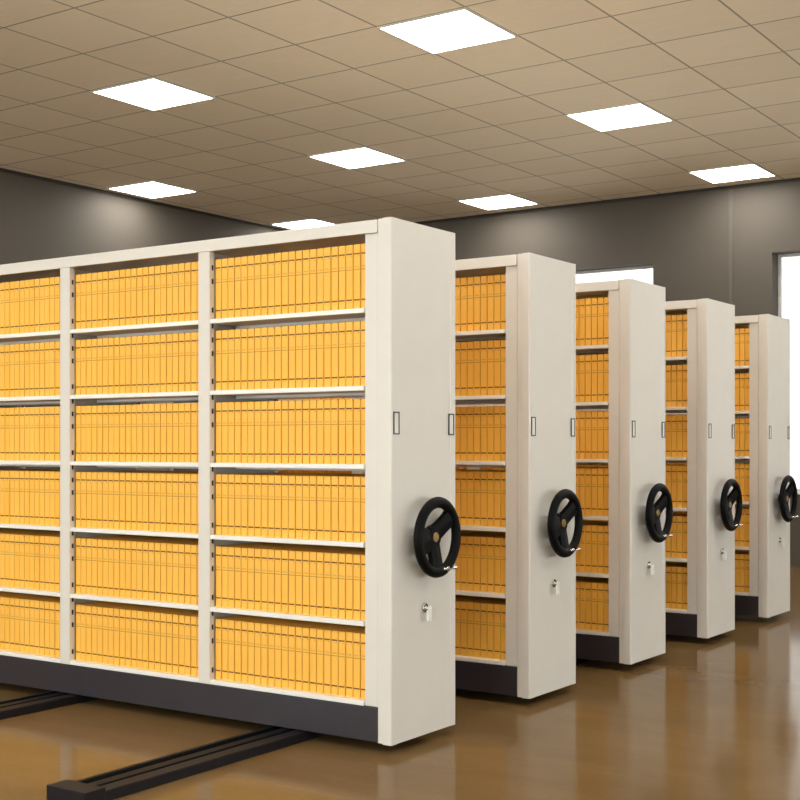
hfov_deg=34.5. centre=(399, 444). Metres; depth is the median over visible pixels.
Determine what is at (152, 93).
recessed light
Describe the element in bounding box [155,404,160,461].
file box
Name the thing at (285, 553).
file box
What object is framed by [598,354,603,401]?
file box
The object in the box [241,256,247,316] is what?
file box
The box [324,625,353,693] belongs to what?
file box
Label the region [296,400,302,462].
file box
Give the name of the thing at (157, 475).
file box
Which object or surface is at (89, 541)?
file box
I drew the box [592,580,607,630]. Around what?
file box
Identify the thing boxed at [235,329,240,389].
file box
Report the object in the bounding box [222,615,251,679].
file box
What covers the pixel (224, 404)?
file box
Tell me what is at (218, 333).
file box
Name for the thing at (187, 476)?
file box
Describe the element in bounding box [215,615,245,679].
file box
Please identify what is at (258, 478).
file box
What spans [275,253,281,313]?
file box
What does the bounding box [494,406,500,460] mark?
file box
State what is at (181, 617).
file box
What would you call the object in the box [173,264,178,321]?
file box
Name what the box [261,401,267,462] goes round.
file box
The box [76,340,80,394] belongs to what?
file box
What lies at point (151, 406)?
file box
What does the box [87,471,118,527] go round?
file box
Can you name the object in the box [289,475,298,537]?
file box
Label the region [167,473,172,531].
file box
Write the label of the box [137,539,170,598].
file box
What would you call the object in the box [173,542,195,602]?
file box
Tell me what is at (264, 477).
file box
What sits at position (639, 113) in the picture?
recessed light
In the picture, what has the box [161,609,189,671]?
file box
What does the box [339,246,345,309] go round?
file box
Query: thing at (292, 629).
file box
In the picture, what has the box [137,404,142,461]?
file box
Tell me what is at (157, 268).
file box
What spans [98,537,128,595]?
file box
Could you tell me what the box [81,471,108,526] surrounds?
file box
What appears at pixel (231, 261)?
file box
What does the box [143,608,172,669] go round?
file box
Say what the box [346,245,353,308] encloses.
file box
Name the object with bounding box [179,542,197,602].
file box
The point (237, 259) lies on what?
file box
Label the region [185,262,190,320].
file box
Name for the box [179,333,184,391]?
file box
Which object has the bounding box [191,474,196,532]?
file box
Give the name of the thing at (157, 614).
file box
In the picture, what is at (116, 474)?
file box
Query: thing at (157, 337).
file box
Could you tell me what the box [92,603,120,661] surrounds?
file box
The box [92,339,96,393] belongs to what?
file box
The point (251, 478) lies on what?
file box
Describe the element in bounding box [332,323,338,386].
file box
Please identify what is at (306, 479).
file box
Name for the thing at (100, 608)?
file box
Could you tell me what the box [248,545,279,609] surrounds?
file box
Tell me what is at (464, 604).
file box
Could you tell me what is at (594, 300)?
file box
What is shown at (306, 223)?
recessed light
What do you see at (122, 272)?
file box
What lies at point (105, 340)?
file box
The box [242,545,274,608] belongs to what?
file box
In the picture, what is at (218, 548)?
file box
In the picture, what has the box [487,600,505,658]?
file box
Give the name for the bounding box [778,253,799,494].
window
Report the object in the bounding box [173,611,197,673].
file box
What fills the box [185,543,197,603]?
file box
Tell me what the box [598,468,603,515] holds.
file box
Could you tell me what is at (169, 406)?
file box
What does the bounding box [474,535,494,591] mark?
file box
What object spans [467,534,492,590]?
file box
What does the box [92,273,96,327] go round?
file box
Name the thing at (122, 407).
file box
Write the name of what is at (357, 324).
file box
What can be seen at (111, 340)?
file box
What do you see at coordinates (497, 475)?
file box
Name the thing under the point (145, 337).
file box
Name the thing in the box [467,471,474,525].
file box
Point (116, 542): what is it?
file box
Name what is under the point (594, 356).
file box
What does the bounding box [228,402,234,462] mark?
file box
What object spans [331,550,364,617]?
file box
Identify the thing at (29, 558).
file folders
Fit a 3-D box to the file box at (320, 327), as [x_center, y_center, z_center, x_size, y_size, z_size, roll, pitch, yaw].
[-0.319,-0.425,6.222,0.038,0.303,0.222,0,0,34]
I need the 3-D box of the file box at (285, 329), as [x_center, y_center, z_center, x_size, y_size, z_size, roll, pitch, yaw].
[-0.497,-0.425,6.343,0.039,0.303,0.222,0,0,34]
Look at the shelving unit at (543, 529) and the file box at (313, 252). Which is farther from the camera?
the shelving unit at (543, 529)
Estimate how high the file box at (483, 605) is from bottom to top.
0.303 m
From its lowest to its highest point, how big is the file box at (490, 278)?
0.303 m
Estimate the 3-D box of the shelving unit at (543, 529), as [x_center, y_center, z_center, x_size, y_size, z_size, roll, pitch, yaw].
[-0.491,0.165,8.072,3.507,2.400,0.557,0,0,34]
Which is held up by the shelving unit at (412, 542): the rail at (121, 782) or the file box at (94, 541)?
the file box at (94, 541)
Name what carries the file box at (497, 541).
on the shelving unit at (543, 529)
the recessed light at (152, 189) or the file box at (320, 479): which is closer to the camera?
the file box at (320, 479)
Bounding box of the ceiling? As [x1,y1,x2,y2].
[0,0,799,229]
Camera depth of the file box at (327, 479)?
6.11 m
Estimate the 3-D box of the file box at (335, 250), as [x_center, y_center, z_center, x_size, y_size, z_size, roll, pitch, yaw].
[-0.247,-0.785,6.175,0.039,0.303,0.222,0,0,34]
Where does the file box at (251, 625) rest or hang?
on the shelving unit at (412, 542)
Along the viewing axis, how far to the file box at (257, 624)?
6.35 m
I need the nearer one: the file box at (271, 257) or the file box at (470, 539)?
the file box at (271, 257)
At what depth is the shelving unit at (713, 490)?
9.20 m
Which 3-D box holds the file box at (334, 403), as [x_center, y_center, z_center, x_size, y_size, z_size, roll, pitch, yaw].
[-0.248,-0.063,6.173,0.039,0.303,0.222,0,0,34]
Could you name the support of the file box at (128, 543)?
on the shelving unit at (412, 542)
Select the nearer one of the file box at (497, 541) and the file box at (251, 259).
the file box at (251, 259)
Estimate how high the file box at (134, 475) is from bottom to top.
0.303 m
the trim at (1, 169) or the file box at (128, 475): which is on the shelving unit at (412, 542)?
the file box at (128, 475)
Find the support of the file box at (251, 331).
on the shelving unit at (412, 542)
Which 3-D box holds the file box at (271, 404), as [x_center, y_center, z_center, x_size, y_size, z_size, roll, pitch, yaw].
[-0.568,-0.063,6.393,0.039,0.303,0.222,0,0,34]
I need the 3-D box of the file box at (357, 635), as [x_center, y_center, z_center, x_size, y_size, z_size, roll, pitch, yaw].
[-0.140,1.028,6.101,0.039,0.303,0.222,0,0,34]
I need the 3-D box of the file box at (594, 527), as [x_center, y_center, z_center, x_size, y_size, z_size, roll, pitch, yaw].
[1.299,0.662,8.293,0.039,0.303,0.222,0,0,34]
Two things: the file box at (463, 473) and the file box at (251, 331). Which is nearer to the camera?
the file box at (251, 331)
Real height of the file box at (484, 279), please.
0.303 m
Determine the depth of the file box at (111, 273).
6.93 m
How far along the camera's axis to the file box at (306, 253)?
6.18 m
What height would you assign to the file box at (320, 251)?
0.303 m
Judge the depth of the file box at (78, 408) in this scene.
7.07 m
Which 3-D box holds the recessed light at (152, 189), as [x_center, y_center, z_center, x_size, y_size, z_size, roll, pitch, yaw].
[-2.989,-3.084,15.583,0.765,0.012,0.765,0,0,34]
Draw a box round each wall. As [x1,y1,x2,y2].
[0,171,276,470]
[421,181,799,566]
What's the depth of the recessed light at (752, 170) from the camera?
14.62 m
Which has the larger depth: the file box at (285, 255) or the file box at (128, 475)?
the file box at (128, 475)
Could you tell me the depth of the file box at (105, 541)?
6.96 m
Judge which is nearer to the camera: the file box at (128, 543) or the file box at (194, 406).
the file box at (194, 406)
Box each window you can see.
[576,265,652,274]
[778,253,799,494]
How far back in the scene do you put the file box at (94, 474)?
7.00 m
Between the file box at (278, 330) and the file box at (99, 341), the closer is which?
the file box at (278, 330)
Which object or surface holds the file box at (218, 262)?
on the shelving unit at (412, 542)
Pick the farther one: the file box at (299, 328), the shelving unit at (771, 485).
the shelving unit at (771, 485)
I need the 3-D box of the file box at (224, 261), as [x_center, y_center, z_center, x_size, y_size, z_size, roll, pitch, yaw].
[-0.819,-0.785,6.562,0.039,0.303,0.222,0,0,34]
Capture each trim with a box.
[0,168,284,230]
[413,177,799,223]
[729,188,732,304]
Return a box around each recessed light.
[90,77,215,110]
[107,180,197,198]
[270,218,335,228]
[307,146,406,168]
[377,7,517,53]
[457,194,538,209]
[565,102,673,131]
[688,163,776,183]
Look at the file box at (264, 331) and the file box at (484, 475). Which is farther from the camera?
the file box at (484, 475)
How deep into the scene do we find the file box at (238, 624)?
6.42 m
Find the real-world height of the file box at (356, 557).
0.303 m
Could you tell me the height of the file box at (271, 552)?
0.303 m
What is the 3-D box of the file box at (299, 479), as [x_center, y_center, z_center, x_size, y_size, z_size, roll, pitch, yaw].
[-0.425,0.299,6.296,0.038,0.303,0.222,0,0,34]
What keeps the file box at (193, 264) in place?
on the shelving unit at (412, 542)
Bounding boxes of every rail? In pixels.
[0,691,99,719]
[47,658,576,799]
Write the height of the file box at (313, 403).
0.303 m
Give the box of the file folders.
[0,244,748,698]
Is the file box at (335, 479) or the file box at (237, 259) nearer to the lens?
the file box at (335, 479)
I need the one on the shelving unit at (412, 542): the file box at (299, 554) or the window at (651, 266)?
the file box at (299, 554)
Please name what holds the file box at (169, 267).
on the shelving unit at (412, 542)
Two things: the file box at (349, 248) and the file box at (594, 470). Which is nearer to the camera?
the file box at (349, 248)
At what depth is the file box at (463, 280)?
7.21 m
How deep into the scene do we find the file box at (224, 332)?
6.47 m
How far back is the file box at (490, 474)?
7.12 m
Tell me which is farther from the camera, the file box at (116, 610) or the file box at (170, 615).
the file box at (116, 610)
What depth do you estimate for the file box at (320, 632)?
6.13 m
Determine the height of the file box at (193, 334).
0.303 m
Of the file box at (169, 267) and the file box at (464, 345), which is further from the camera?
the file box at (464, 345)
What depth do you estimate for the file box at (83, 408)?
7.05 m
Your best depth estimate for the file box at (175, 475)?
6.66 m
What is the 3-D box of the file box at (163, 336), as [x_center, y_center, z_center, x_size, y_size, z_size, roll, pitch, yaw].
[-1.171,-0.425,6.802,0.039,0.303,0.222,0,0,34]
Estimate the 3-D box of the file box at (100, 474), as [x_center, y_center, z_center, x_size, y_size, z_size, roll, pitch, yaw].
[-1.564,0.299,7.069,0.038,0.303,0.222,0,0,34]
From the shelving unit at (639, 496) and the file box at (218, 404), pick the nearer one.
the file box at (218, 404)
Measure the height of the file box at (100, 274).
0.303 m
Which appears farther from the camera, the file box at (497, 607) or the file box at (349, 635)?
the file box at (497, 607)
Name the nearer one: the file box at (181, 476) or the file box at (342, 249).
the file box at (342, 249)
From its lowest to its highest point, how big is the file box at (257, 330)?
0.303 m
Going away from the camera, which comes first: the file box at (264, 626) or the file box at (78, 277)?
the file box at (264, 626)
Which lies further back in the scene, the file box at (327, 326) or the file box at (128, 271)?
the file box at (128, 271)
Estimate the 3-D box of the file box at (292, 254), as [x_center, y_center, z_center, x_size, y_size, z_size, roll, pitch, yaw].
[-0.461,-0.785,6.320,0.039,0.303,0.222,0,0,34]
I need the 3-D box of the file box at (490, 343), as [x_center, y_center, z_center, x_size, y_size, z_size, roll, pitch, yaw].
[0.562,-0.425,7.209,0.038,0.303,0.222,0,0,34]
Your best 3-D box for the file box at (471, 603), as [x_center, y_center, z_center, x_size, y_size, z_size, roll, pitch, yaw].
[0.455,1.028,7.282,0.038,0.303,0.222,0,0,34]
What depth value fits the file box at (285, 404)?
6.25 m
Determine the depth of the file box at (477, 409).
7.16 m
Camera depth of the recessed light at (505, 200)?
16.37 m
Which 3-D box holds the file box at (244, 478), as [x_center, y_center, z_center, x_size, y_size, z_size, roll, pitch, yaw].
[-0.711,0.299,6.490,0.039,0.303,0.222,0,0,34]
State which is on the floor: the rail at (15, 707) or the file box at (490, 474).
the rail at (15, 707)
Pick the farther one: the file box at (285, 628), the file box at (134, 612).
the file box at (134, 612)
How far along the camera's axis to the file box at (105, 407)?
6.95 m
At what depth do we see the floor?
6.12 m
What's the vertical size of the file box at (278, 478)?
0.303 m
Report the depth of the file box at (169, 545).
6.69 m
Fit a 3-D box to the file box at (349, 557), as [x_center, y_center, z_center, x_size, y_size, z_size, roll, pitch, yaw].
[-0.176,0.662,6.125,0.039,0.303,0.222,0,0,34]
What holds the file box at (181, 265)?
on the shelving unit at (412, 542)
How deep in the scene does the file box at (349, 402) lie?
6.03 m
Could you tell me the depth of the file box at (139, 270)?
6.81 m
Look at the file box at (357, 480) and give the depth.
6.01 m
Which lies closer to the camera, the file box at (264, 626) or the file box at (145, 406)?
the file box at (264, 626)
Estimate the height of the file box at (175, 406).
0.303 m
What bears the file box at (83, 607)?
on the shelving unit at (412, 542)
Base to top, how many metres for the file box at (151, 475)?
0.303 m
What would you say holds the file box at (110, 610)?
on the shelving unit at (412, 542)
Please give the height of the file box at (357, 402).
0.303 m
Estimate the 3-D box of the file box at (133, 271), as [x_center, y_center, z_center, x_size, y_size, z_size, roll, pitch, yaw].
[-1.350,-0.785,6.923,0.038,0.303,0.222,0,0,34]
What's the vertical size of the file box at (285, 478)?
0.303 m
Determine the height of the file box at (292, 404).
0.303 m
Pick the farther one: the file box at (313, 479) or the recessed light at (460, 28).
the recessed light at (460, 28)
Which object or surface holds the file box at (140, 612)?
on the shelving unit at (412, 542)
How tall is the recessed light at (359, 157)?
0.012 m
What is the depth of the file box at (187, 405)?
6.61 m
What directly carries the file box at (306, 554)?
on the shelving unit at (412, 542)
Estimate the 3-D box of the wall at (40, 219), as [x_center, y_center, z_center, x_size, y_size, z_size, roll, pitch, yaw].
[-6.963,-0.839,10.797,0.100,4.502,20.420,0,0,34]
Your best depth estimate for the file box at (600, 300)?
8.17 m
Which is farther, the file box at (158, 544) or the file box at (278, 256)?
the file box at (158, 544)
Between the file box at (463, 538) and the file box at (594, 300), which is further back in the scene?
the file box at (594, 300)
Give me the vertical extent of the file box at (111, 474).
0.303 m
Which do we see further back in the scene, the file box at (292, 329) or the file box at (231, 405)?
the file box at (231, 405)
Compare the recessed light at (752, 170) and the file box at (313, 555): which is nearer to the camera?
the file box at (313, 555)
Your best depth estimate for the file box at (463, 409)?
7.21 m
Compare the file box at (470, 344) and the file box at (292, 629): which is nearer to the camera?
the file box at (292, 629)
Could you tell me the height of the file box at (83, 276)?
0.303 m
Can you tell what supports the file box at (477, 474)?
on the shelving unit at (543, 529)
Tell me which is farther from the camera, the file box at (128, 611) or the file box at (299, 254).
the file box at (128, 611)
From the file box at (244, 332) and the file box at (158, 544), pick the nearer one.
the file box at (244, 332)
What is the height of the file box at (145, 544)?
0.303 m
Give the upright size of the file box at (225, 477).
0.303 m
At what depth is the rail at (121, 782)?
5.53 m
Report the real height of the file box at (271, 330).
0.303 m
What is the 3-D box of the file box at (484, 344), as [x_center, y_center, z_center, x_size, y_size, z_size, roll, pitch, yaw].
[0.525,-0.425,7.232,0.039,0.303,0.222,0,0,34]
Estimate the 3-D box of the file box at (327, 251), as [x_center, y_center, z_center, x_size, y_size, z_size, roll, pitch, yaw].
[-0.283,-0.785,6.198,0.039,0.303,0.222,0,0,34]
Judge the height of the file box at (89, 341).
0.303 m
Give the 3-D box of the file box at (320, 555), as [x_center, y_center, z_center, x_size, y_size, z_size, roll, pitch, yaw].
[-0.319,0.662,6.222,0.038,0.303,0.222,0,0,34]
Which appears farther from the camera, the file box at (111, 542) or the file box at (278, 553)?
the file box at (111, 542)
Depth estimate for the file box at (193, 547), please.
6.59 m
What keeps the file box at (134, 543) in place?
on the shelving unit at (412, 542)
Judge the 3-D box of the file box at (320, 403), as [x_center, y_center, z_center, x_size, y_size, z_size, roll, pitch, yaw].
[-0.318,-0.063,6.223,0.038,0.303,0.222,0,0,34]
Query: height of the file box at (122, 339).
0.303 m
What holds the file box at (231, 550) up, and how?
on the shelving unit at (412, 542)
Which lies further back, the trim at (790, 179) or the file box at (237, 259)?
the trim at (790, 179)
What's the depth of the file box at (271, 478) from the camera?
6.30 m
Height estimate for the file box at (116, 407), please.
0.303 m
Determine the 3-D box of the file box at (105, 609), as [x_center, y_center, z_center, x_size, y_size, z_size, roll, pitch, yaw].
[-1.528,1.028,7.045,0.039,0.303,0.222,0,0,34]
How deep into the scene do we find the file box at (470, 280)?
7.19 m
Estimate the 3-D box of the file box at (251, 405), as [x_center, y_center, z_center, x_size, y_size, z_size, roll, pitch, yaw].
[-0.676,-0.063,6.465,0.039,0.303,0.222,0,0,34]
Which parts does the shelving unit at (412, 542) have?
shelf, shelf, shelf, shelf, shelf, shelf, shelf, shelf, shelf, shelf, shelf, shelf, panel, shelf, shelf, shelf, shelf, shelf, shelf, crank handle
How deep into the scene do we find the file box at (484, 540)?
7.14 m
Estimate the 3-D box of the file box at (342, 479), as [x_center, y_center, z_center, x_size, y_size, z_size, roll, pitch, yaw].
[-0.210,0.299,6.151,0.038,0.303,0.222,0,0,34]
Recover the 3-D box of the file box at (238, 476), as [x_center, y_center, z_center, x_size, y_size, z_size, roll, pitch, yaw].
[-0.746,0.299,6.515,0.038,0.303,0.222,0,0,34]
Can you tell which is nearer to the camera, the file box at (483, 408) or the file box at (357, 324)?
the file box at (357, 324)
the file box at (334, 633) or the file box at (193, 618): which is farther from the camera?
the file box at (193, 618)
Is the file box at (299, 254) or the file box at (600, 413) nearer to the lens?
the file box at (299, 254)
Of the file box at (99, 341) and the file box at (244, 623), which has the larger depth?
the file box at (99, 341)
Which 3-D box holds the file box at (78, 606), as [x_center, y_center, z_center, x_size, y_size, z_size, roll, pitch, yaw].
[-1.705,1.028,7.168,0.039,0.303,0.222,0,0,34]
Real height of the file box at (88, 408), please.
0.303 m
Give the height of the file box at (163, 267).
0.303 m
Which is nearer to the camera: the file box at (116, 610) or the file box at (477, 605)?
the file box at (116, 610)
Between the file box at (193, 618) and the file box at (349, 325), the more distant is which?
the file box at (193, 618)
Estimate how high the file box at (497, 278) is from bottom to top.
0.303 m
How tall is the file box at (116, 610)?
0.303 m
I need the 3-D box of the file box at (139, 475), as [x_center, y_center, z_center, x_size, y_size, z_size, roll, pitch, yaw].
[-1.313,0.299,6.901,0.039,0.303,0.222,0,0,34]
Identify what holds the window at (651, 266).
in the wall at (684, 237)
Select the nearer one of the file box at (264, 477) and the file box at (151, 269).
the file box at (264, 477)
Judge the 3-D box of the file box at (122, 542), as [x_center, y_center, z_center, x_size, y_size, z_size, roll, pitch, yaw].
[-1.420,0.662,6.974,0.039,0.303,0.222,0,0,34]
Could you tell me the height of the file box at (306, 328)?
0.303 m
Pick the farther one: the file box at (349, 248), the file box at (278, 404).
the file box at (278, 404)
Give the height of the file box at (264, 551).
0.303 m
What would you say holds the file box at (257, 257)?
on the shelving unit at (412, 542)
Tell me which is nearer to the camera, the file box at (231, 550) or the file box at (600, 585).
the file box at (231, 550)
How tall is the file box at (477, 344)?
0.303 m
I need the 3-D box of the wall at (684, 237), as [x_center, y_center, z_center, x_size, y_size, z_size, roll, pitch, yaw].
[5.096,-0.839,14.760,15.380,4.502,0.300,0,0,34]
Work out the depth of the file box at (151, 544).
6.76 m
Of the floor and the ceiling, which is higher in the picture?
the ceiling
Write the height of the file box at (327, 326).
0.303 m
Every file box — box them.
[76,274,80,328]
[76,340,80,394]
[76,406,80,460]
[76,471,99,526]
[76,536,103,592]
[76,601,107,659]
[81,274,85,328]
[81,339,86,394]
[81,406,85,460]
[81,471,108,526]
[81,536,112,593]
[81,601,109,660]
[86,273,91,327]
[86,406,91,460]
[86,602,118,661]
[87,339,91,394]
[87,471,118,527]
[87,536,120,593]
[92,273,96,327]
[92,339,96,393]
[92,405,96,460]
[92,471,125,527]
[92,537,119,594]
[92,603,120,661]
[97,272,102,326]
[97,338,102,393]
[97,405,102,460]
[97,472,102,527]
[97,603,128,662]
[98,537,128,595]
[103,271,108,326]
[103,338,108,393]
[103,405,108,460]
[103,472,108,528]
[103,537,136,595]
[103,604,132,663]
[108,604,138,664]
[109,271,113,326]
[109,338,113,393]
[109,405,113,460]
[109,472,114,528]
[109,538,135,596]
[114,270,119,325]
[114,337,119,393]
[114,405,119,461]
[114,472,123,528]
[114,538,144,596]
[114,605,144,665]
[120,269,125,325]
[120,337,125,392]
[120,405,125,461]
[120,472,133,529]
[120,538,153,597]
[120,605,149,665]
[126,269,130,324]
[126,336,131,392]
[126,405,131,461]
[126,472,142,529]
[126,538,155,597]
[126,606,156,666]
[131,268,136,324]
[132,336,136,392]
[132,405,136,461]
[132,472,152,529]
[132,539,161,598]
[132,606,159,667]
[137,268,142,324]
[137,336,142,392]
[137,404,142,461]
[137,472,162,529]
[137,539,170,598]
[137,607,169,668]
[143,267,148,323]
[143,335,148,392]
[143,404,148,461]
[143,472,172,530]
[143,539,173,599]
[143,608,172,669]
[149,266,154,323]
[149,335,154,392]
[149,404,154,461]
[149,472,181,530]
[149,540,179,599]
[149,608,179,669]
[155,266,160,322]
[155,334,160,391]
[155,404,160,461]
[155,472,187,530]
[155,540,188,600]
[155,609,184,670]
[161,265,166,322]
[161,334,166,391]
[161,404,166,461]
[161,473,166,531]
[161,540,191,601]
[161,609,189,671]
[167,264,172,321]
[167,334,172,391]
[167,404,172,461]
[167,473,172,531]
[167,541,197,601]
[167,610,197,672]
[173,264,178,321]
[173,333,178,391]
[173,403,178,461]
[173,473,182,531]
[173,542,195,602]
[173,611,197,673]
[179,263,184,320]
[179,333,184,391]
[179,403,184,461]
[179,473,192,532]
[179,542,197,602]
[179,612,197,673]
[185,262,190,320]
[185,332,190,390]
[185,403,190,461]
[185,473,197,532]
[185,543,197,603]
[185,614,197,674]
[191,262,196,320]
[191,332,196,390]
[191,403,197,461]
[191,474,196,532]
[191,544,197,603]
[191,615,197,675]
[215,259,221,318]
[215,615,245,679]
[216,330,221,389]
[216,402,221,462]
[216,473,247,534]
[216,544,243,606]
[222,258,227,317]
[222,330,227,389]
[222,402,228,462]
[222,474,228,534]
[222,544,253,606]
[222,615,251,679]
[228,258,234,317]
[228,330,234,389]
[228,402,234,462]
[228,544,261,607]
[228,616,259,680]
[229,474,236,534]
[235,257,240,316]
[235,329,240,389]
[235,402,241,462]
[235,474,246,535]
[235,545,264,608]
[235,616,263,681]
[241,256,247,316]
[241,329,247,389]
[241,474,257,535]
[242,402,247,462]
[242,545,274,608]
[242,617,271,682]
[248,255,254,315]
[248,328,254,388]
[248,402,254,462]
[248,474,267,535]
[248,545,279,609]
[248,618,278,683]
[255,255,260,315]
[255,328,260,388]
[255,401,261,462]
[255,474,278,536]
[255,546,285,609]
[255,618,283,684]
[261,254,267,314]
[261,327,267,388]
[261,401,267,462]
[261,619,292,685]
[262,474,288,536]
[262,546,294,610]
[268,253,274,314]
[268,327,274,388]
[268,401,274,462]
[268,474,299,536]
[268,546,296,611]
[268,620,298,686]
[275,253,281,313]
[275,326,281,388]
[275,401,281,462]
[275,474,307,537]
[275,547,306,611]
[275,620,303,687]
[282,252,288,313]
[282,326,288,387]
[282,401,288,462]
[282,475,288,537]
[282,547,314,612]
[282,621,312,688]
[289,251,295,312]
[289,325,295,387]
[289,401,295,462]
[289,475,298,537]
[289,548,318,613]
[289,622,319,689]
[296,250,302,312]
[296,325,302,387]
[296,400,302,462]
[296,475,309,538]
[296,548,328,613]
[296,622,324,690]
[303,250,309,311]
[303,325,309,387]
[303,400,309,462]
[303,475,320,538]
[303,548,332,614]
[303,623,333,691]
[310,249,316,311]
[310,324,316,386]
[310,400,316,463]
[310,475,330,539]
[310,549,341,615]
[310,624,340,691]
[317,248,323,310]
[317,324,323,386]
[317,400,323,463]
[317,475,341,539]
[317,549,349,615]
[317,624,346,692]
[324,247,331,310]
[324,323,331,386]
[324,400,330,463]
[324,475,352,539]
[324,550,353,616]
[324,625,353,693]
[331,399,338,463]
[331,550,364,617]
[331,626,362,694]
[332,246,338,309]
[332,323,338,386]
[332,475,363,540]
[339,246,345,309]
[339,322,345,385]
[339,399,345,463]
[339,475,364,540]
[339,551,364,617]
[339,626,364,696]
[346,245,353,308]
[346,322,353,385]
[346,399,353,463]
[346,476,355,540]
[346,552,364,618]
[346,628,364,696]
[353,553,364,619]
[353,631,364,698]
[354,244,360,307]
[354,321,360,385]
[354,399,360,463]
[354,476,364,541]
[461,278,466,330]
[461,342,467,395]
[461,407,466,460]
[461,471,467,525]
[461,534,484,590]
[461,598,485,655]
[467,277,473,330]
[467,407,473,460]
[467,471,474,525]
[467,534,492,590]
[468,341,473,395]
[468,598,491,656]
[474,276,480,330]
[474,341,480,395]
[474,406,480,460]
[474,471,483,525]
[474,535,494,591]
[474,599,498,657]
[481,276,487,329]
[481,341,487,394]
[481,406,487,460]
[481,471,492,525]
[481,535,503,591]
[481,599,504,657]
[487,406,493,460]
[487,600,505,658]
[488,275,493,329]
[488,340,493,394]
[488,471,501,526]
[488,535,505,592]
[494,275,500,329]
[494,340,500,394]
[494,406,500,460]
[494,471,505,526]
[494,536,505,592]
[494,602,505,659]
[592,298,597,344]
[592,354,597,401]
[592,411,597,458]
[592,468,597,515]
[592,524,605,572]
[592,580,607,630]
[598,297,603,344]
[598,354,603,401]
[598,411,603,458]
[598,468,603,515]
[598,524,608,572]
[598,581,608,630]
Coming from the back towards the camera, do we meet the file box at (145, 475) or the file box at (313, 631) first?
the file box at (145, 475)
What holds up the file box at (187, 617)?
on the shelving unit at (412, 542)
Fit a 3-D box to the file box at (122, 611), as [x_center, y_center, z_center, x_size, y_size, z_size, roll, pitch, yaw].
[-1.421,1.028,6.973,0.039,0.303,0.222,0,0,34]
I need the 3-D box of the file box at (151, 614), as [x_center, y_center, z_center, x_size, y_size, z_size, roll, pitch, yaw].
[-1.242,1.028,6.851,0.038,0.303,0.222,0,0,34]
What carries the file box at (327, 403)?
on the shelving unit at (412, 542)
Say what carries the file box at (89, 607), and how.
on the shelving unit at (412, 542)
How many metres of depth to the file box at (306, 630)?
6.17 m
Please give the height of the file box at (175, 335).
0.303 m
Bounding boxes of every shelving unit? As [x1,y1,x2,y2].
[0,217,460,745]
[141,252,582,698]
[455,279,672,664]
[576,298,742,637]
[665,314,797,617]
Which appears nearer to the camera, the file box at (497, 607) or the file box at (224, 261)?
the file box at (224, 261)
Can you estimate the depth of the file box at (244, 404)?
6.40 m
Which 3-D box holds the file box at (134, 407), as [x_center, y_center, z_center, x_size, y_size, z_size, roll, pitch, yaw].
[-1.349,-0.063,6.925,0.038,0.303,0.222,0,0,34]
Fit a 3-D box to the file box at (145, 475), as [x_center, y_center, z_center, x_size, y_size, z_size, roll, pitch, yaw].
[-1.278,0.299,6.876,0.039,0.303,0.222,0,0,34]
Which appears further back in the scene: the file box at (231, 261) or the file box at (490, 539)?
the file box at (490, 539)
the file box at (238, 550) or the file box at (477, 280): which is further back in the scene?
the file box at (477, 280)
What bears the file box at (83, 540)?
on the shelving unit at (412, 542)
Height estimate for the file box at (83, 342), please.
0.303 m
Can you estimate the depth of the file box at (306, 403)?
6.18 m
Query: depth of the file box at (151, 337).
6.76 m
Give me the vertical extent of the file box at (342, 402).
0.303 m
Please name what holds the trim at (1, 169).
attached to the wall at (40, 219)
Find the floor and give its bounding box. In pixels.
[0,567,799,799]
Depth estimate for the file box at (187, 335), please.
6.61 m
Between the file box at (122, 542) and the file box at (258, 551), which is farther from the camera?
the file box at (122, 542)
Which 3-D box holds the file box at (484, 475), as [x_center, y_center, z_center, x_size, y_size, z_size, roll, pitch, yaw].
[0.525,0.299,7.233,0.039,0.303,0.222,0,0,34]
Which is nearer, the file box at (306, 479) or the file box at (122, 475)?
the file box at (306, 479)
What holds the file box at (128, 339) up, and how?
on the shelving unit at (412, 542)
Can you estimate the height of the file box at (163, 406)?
0.303 m
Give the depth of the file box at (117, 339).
6.91 m
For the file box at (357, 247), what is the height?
0.303 m
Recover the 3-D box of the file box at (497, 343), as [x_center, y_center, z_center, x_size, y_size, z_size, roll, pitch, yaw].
[0.597,-0.425,7.184,0.039,0.303,0.222,0,0,34]
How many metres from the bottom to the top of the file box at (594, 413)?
0.303 m
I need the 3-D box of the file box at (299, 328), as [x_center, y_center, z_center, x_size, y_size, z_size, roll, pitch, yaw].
[-0.425,-0.425,6.297,0.038,0.303,0.222,0,0,34]
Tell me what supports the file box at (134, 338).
on the shelving unit at (412, 542)
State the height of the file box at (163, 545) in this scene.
0.303 m
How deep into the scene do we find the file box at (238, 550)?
6.42 m
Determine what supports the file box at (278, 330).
on the shelving unit at (412, 542)
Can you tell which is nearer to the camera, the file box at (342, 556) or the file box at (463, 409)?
the file box at (342, 556)
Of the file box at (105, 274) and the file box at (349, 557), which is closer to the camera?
the file box at (349, 557)
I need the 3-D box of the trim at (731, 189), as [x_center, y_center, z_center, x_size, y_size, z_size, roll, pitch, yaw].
[3.941,-0.822,15.357,0.050,4.467,0.012,0,0,34]
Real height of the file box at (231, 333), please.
0.303 m
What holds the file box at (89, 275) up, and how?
on the shelving unit at (412, 542)
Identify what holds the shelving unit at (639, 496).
on the rail at (121, 782)
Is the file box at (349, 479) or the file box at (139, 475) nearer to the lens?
the file box at (349, 479)
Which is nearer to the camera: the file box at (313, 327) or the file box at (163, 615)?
the file box at (313, 327)

